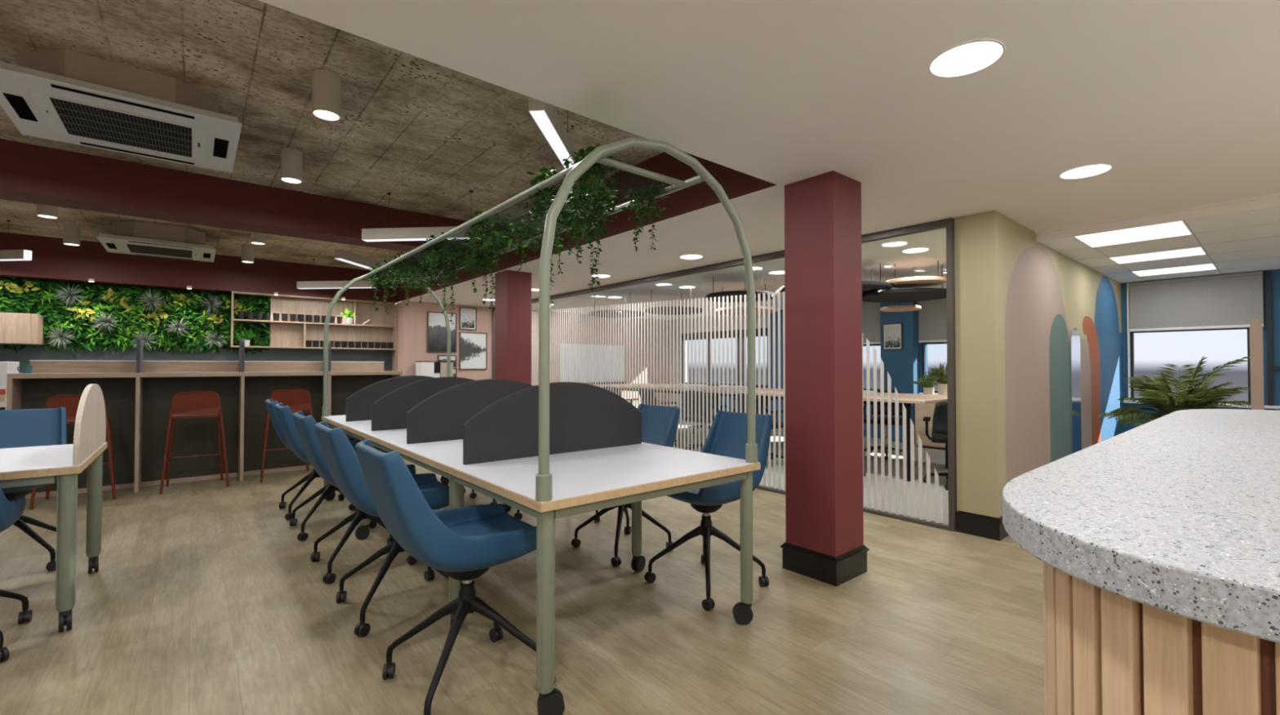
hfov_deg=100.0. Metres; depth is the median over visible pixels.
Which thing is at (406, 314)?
wall
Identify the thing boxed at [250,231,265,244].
downlight
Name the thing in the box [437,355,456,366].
framed picture
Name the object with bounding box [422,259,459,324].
trailing plant
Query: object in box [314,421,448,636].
swivel chair
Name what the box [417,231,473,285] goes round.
trailing plant
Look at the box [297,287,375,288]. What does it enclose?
diffuser
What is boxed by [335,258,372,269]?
diffuser
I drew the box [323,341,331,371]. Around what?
divider
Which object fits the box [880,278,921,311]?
disc
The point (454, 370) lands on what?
print
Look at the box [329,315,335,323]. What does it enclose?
cup
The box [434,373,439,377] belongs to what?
tray
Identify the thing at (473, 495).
swivel chair
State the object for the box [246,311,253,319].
cup
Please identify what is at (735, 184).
beam
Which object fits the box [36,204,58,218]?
downlight
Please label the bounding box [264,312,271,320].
cup
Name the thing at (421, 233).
linear pendant
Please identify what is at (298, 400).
bar stool
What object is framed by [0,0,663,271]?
ceiling
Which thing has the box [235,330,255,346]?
potted plant
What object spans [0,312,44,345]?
upper cabinet
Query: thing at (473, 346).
framed picture
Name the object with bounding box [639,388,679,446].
office chair
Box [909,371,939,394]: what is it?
potted plant
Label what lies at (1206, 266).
ceiling light panel
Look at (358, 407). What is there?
divider
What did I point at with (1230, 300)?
roller blind
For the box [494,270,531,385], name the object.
pillar
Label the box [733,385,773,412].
office chair
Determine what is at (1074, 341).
wall mirror
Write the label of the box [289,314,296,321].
cup
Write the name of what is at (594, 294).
pendant light
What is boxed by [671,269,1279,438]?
wall
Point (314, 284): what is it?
linear pendant
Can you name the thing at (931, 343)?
window
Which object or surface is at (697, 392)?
office chair
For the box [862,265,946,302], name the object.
disc
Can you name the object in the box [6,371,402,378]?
countertop
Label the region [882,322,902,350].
framed picture
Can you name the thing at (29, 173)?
ceiling beam
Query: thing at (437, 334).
framed picture
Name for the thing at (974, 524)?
baseboard
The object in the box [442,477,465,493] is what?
swivel chair
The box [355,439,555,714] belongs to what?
swivel chair
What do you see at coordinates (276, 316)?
cup
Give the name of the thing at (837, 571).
baseboard
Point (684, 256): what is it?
recessed light
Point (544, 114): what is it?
linear pendant
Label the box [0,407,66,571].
swivel chair
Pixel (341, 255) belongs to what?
linear pendant
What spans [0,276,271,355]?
wall
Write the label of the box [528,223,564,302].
trailing plant
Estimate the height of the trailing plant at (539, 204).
0.238 m
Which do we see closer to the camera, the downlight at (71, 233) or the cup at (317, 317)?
the downlight at (71, 233)
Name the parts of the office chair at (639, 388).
backrest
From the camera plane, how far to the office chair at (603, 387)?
8.56 m
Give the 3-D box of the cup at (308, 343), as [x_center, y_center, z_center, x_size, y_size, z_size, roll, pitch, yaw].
[-5.193,-0.215,8.419,0.092,0.106,0.091,1,-1,-40]
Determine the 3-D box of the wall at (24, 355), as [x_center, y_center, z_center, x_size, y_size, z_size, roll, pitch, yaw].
[-7.200,0.170,7.159,7.290,2.280,0.100,1,-1,-40]
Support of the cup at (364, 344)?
on the wall shelf
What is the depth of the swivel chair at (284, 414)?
3.74 m
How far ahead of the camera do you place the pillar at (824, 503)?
3.06 m
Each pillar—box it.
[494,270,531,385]
[784,170,863,557]
[880,301,919,444]
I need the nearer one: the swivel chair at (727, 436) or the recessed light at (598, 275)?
the swivel chair at (727, 436)
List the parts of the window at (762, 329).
sill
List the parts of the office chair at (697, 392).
backrest, seat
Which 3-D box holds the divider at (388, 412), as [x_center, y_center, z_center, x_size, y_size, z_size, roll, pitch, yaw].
[-1.452,0.330,4.049,1.057,0.366,0.021,1,-1,-40]
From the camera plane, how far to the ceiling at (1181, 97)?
2.15 m
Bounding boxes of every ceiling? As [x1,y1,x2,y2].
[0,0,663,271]
[257,0,1279,319]
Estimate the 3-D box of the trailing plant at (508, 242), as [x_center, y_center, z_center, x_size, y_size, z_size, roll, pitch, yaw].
[-0.863,-0.670,3.277,0.429,0.325,0.572,1,-1,-40]
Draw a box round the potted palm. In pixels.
[1097,355,1250,427]
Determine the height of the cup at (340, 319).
0.118 m
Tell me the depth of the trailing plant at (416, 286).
4.96 m
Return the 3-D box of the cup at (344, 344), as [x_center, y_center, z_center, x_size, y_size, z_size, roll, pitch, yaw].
[-4.809,-0.210,8.739,0.092,0.106,0.091,1,-1,-40]
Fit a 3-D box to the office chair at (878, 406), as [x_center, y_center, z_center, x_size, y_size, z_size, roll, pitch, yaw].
[3.252,0.875,7.110,0.620,0.864,0.599,-1,-1,39]
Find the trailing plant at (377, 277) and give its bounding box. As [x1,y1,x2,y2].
[365,258,403,315]
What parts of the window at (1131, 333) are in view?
sill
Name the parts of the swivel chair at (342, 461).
leg, leg, leg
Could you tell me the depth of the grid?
4.86 m
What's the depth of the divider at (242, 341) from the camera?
5.62 m
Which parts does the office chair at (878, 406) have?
armrest, leg, seat, leg, backrest, leg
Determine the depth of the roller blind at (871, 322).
8.96 m
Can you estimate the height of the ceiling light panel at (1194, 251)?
0.006 m
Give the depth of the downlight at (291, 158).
3.92 m
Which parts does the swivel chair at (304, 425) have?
leg, leg, leg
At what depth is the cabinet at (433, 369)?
8.90 m
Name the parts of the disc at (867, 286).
panel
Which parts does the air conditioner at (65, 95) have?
grille frame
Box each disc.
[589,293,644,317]
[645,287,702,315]
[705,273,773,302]
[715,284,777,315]
[862,262,893,293]
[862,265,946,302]
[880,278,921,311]
[886,260,946,288]
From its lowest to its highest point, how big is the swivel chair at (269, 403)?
0.928 m
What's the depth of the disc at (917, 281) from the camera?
5.55 m
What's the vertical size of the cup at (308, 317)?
0.118 m
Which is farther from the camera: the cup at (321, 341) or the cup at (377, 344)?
the cup at (377, 344)
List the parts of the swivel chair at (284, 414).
leg, leg, leg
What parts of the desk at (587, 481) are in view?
leg, leg, leg, rail, leg, leg, leg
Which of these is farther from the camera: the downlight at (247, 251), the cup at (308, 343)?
the cup at (308, 343)
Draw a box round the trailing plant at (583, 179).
[558,143,623,206]
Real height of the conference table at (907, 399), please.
0.847 m
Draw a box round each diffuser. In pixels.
[0,258,30,261]
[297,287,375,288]
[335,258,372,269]
[363,237,470,241]
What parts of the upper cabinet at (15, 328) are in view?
door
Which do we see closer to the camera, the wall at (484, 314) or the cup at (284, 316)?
the cup at (284, 316)
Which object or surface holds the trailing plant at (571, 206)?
hanging from the arch
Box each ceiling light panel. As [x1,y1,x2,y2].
[1074,220,1192,247]
[1109,246,1206,263]
[1132,263,1217,276]
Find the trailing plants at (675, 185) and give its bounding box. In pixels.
[370,163,679,281]
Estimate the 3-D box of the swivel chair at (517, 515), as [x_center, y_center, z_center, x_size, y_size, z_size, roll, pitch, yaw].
[-0.598,0.800,4.198,0.606,0.928,0.500,1,-1,-40]
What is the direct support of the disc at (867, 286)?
hanging from the ceiling at (1181, 97)
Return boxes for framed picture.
[426,311,457,352]
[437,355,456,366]
[453,368,457,377]
[458,306,476,330]
[458,332,487,369]
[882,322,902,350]
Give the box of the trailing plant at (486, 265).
[455,245,497,308]
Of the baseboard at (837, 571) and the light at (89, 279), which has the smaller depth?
the baseboard at (837, 571)
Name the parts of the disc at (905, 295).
panel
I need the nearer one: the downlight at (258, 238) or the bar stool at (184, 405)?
the bar stool at (184, 405)
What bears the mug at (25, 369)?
on the bar counter at (138, 405)
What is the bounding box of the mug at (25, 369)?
[17,365,32,373]
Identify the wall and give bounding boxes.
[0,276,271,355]
[0,277,391,373]
[391,301,414,376]
[414,301,669,408]
[492,217,956,531]
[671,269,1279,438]
[954,210,1123,518]
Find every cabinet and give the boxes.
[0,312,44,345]
[0,361,19,409]
[415,361,453,377]
[915,403,945,449]
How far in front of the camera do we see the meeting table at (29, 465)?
2.46 m
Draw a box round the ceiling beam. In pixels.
[0,138,498,261]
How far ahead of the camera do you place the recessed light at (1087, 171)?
2.97 m
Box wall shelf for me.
[230,291,397,371]
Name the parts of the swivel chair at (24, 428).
leg, leg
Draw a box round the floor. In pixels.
[0,417,1044,714]
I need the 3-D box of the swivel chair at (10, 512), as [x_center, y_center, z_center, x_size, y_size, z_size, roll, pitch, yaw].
[-2.867,0.769,2.165,0.500,0.928,0.606,1,-1,-40]
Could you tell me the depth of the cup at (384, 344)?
9.09 m
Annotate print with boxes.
[453,368,455,377]
[461,309,474,328]
[884,324,900,347]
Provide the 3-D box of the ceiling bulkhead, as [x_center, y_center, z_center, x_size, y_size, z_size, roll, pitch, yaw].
[4.636,-1.005,2.623,0.062,0.080,4.478,1,-1,-40]
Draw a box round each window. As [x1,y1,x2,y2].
[678,328,772,388]
[862,343,880,392]
[918,342,946,395]
[1123,327,1279,408]
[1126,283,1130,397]
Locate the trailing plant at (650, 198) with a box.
[621,181,669,252]
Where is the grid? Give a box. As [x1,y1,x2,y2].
[1061,220,1279,280]
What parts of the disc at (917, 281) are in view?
panel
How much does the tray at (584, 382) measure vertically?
0.035 m
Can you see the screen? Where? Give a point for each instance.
(1256, 344)
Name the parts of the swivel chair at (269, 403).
leg, leg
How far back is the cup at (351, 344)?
8.77 m
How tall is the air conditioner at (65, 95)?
0.225 m
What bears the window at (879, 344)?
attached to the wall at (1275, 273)
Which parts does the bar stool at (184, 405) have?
leg, leg, seat, backrest, leg, leg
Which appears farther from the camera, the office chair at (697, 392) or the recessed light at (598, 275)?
the office chair at (697, 392)
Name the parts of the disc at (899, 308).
panel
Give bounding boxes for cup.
[237,311,244,319]
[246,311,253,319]
[255,311,262,319]
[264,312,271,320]
[272,313,279,320]
[281,313,288,321]
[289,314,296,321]
[297,314,304,322]
[305,340,311,346]
[306,315,311,322]
[312,340,319,346]
[313,315,319,322]
[320,340,324,347]
[321,315,325,323]
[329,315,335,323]
[334,341,340,347]
[337,316,342,324]
[341,341,347,347]
[347,341,354,347]
[355,341,360,347]
[361,342,367,348]
[368,342,373,348]
[374,342,380,348]
[381,342,386,348]
[387,342,393,348]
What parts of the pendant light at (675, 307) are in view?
panel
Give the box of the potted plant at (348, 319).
[339,308,360,324]
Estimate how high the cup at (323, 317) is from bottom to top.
0.118 m
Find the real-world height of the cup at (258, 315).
0.118 m
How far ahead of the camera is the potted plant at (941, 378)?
7.78 m
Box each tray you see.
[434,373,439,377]
[584,382,626,384]
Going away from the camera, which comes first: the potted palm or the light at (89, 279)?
the potted palm
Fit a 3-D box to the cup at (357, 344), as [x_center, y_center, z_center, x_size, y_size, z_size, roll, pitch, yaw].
[-4.655,-0.208,8.867,0.092,0.106,0.091,1,-1,-40]
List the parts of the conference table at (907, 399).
leg, rail, leg, leg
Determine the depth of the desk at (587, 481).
2.34 m
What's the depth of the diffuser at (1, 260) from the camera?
5.84 m
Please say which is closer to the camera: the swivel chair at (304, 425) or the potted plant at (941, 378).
the swivel chair at (304, 425)
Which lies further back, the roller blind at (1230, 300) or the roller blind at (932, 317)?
the roller blind at (932, 317)
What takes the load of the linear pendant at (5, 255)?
hanging from the ceiling at (425, 134)
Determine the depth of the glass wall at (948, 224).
5.45 m
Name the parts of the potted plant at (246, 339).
pot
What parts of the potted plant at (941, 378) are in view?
pot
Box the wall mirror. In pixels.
[1069,327,1081,453]
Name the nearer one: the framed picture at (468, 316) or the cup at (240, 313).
the cup at (240, 313)
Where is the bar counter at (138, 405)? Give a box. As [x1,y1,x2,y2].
[6,360,402,498]
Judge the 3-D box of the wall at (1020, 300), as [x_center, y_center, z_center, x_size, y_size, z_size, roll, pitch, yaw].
[4.096,0.140,5.238,4.460,2.280,0.260,1,-1,-40]
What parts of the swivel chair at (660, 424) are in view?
leg, leg, leg, leg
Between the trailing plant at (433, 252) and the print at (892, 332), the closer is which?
the trailing plant at (433, 252)
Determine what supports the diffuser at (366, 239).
attached to the linear pendant at (421, 233)
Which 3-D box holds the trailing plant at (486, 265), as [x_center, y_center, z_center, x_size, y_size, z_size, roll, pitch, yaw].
[-1.232,-0.589,4.001,0.257,0.463,0.477,1,-1,-40]
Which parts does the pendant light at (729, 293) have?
panel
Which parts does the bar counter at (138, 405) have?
panel, panel, panel, panel, panel, panel, panel, panel, panel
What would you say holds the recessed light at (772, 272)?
in the ceiling at (1181, 97)
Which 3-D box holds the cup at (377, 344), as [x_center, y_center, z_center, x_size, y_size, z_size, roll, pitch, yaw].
[-4.424,-0.205,9.059,0.092,0.106,0.091,1,-1,-40]
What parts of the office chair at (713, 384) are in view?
armrest, backrest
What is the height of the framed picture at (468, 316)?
0.399 m
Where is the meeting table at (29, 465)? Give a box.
[0,383,107,632]
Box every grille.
[49,97,191,157]
[126,244,191,257]
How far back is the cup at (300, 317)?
8.33 m
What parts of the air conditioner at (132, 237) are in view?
grille frame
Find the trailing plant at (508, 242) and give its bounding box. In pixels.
[464,213,537,271]
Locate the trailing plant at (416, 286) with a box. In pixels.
[399,269,434,306]
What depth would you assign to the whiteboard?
11.34 m
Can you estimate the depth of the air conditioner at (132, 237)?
6.07 m
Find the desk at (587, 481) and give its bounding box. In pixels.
[321,414,760,714]
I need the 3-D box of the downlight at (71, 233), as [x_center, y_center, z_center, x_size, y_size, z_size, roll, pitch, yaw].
[-6.409,-1.382,6.059,0.136,0.219,0.136,1,-1,-40]
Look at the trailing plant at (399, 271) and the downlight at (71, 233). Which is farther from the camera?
the downlight at (71, 233)
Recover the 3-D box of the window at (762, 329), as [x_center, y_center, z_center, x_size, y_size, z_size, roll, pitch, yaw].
[1.755,0.027,11.549,0.130,1.200,2.610,1,-1,-40]
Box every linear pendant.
[0,220,31,261]
[296,259,375,288]
[333,244,397,270]
[361,190,490,241]
[528,96,577,168]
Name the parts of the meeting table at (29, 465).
rail, leg, panel, leg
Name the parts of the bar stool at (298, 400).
leg, leg, seat, backrest, leg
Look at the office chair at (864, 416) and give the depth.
5.80 m
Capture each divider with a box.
[136,335,142,373]
[239,338,244,372]
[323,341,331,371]
[345,375,435,422]
[370,377,474,431]
[406,378,533,444]
[462,382,641,465]
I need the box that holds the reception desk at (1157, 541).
[1002,408,1279,714]
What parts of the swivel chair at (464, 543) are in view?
leg, leg, leg, leg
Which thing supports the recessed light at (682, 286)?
in the ceiling at (1181, 97)
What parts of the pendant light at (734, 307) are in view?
panel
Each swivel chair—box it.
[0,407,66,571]
[0,485,32,662]
[265,398,355,519]
[274,402,377,541]
[292,410,417,583]
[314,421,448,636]
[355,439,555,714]
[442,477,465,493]
[469,489,497,504]
[514,509,599,522]
[571,403,679,567]
[644,409,772,611]
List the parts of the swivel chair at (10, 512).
leg, leg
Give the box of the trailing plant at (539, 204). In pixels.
[522,166,557,221]
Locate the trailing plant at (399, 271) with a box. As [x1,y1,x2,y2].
[383,251,431,299]
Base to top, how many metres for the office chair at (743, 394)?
0.864 m
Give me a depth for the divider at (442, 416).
3.26 m
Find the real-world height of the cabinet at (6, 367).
1.244 m
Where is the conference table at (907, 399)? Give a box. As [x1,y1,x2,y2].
[594,383,947,481]
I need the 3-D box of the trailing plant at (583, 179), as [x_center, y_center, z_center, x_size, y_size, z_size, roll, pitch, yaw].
[-0.197,-0.764,2.277,0.207,0.229,0.346,1,-1,-40]
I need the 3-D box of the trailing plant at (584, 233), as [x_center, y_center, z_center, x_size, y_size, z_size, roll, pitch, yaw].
[-0.316,-0.593,2.945,0.219,0.448,0.348,1,-1,-40]
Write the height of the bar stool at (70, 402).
0.949 m
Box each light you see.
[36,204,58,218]
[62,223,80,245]
[88,278,94,281]
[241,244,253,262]
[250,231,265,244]
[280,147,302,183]
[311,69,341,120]
[591,274,610,277]
[607,296,622,298]
[678,285,695,288]
[679,254,702,259]
[768,271,784,274]
[902,247,929,253]
[927,39,1005,78]
[1058,163,1113,179]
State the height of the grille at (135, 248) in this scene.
0.003 m
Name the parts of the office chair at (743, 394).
backrest, leg, armrest, seat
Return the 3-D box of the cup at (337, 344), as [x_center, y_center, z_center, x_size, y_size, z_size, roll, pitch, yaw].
[-4.885,-0.211,8.675,0.092,0.106,0.091,1,-1,-40]
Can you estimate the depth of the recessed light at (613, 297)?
8.48 m
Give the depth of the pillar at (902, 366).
8.38 m
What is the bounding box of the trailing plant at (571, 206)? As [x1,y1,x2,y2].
[528,179,619,255]
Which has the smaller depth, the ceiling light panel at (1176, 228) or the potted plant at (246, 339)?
the ceiling light panel at (1176, 228)
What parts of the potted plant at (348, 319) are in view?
pot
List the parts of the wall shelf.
panel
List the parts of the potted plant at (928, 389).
pot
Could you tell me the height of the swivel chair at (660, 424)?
0.928 m
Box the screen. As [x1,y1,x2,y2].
[1249,318,1264,409]
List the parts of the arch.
rail, rail, cross rail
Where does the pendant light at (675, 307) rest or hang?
hanging from the ceiling at (1181, 97)
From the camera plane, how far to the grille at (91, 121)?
3.08 m
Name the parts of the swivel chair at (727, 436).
leg, leg, leg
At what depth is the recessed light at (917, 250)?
5.01 m
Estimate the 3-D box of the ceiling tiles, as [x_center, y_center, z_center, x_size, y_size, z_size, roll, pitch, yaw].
[5.995,-0.973,3.754,3.500,0.040,4.480,1,-1,-40]
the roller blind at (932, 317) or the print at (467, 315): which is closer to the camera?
the roller blind at (932, 317)
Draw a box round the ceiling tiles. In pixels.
[1038,206,1279,283]
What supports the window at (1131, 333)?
attached to the wall at (1275, 273)
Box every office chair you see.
[603,386,637,404]
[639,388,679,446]
[681,391,726,450]
[686,383,718,434]
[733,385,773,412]
[737,393,783,466]
[863,390,912,460]
[863,415,866,476]
[923,400,948,490]
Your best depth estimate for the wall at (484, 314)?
10.89 m
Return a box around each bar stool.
[29,394,115,509]
[159,391,229,494]
[260,389,312,482]
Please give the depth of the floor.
2.53 m
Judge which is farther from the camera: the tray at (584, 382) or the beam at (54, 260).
the tray at (584, 382)
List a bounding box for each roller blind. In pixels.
[862,302,880,344]
[918,297,946,342]
[1128,271,1263,331]
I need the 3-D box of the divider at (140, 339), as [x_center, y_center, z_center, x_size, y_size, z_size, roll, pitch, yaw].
[-4.868,-0.030,5.226,0.028,0.354,0.320,1,-1,-40]
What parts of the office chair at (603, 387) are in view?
backrest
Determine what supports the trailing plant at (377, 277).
on the arch
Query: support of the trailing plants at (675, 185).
on the arch
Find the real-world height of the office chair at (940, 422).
0.864 m
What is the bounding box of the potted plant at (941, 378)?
[922,360,947,395]
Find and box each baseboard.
[780,542,869,586]
[955,511,1008,541]
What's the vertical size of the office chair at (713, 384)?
0.864 m
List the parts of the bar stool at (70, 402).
leg, leg, backrest, seat, leg, leg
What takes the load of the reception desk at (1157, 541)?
on the floor
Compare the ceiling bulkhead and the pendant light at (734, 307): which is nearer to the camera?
the ceiling bulkhead
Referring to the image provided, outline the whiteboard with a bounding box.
[560,343,626,384]
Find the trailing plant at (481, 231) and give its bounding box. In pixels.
[463,208,499,247]
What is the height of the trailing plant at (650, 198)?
0.302 m
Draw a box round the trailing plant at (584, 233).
[564,204,608,292]
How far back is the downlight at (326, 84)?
2.88 m
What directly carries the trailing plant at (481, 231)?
on the arch
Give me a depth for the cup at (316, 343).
8.45 m
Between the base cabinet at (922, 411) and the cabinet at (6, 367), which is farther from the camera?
the base cabinet at (922, 411)
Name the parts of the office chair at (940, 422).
armrest, leg, seat, backrest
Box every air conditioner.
[0,48,242,173]
[95,221,216,262]
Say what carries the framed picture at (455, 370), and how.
attached to the wall at (484, 314)
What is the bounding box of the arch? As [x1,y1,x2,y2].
[321,136,757,502]
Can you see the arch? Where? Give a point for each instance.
(600, 154)
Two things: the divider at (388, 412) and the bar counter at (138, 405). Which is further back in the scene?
the bar counter at (138, 405)
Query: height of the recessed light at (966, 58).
0.004 m
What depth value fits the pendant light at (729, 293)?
6.31 m
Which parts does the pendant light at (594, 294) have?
panel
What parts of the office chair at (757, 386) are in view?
backrest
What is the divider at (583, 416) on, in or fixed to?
on the desk at (587, 481)
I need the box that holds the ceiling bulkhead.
[1035,192,1279,241]

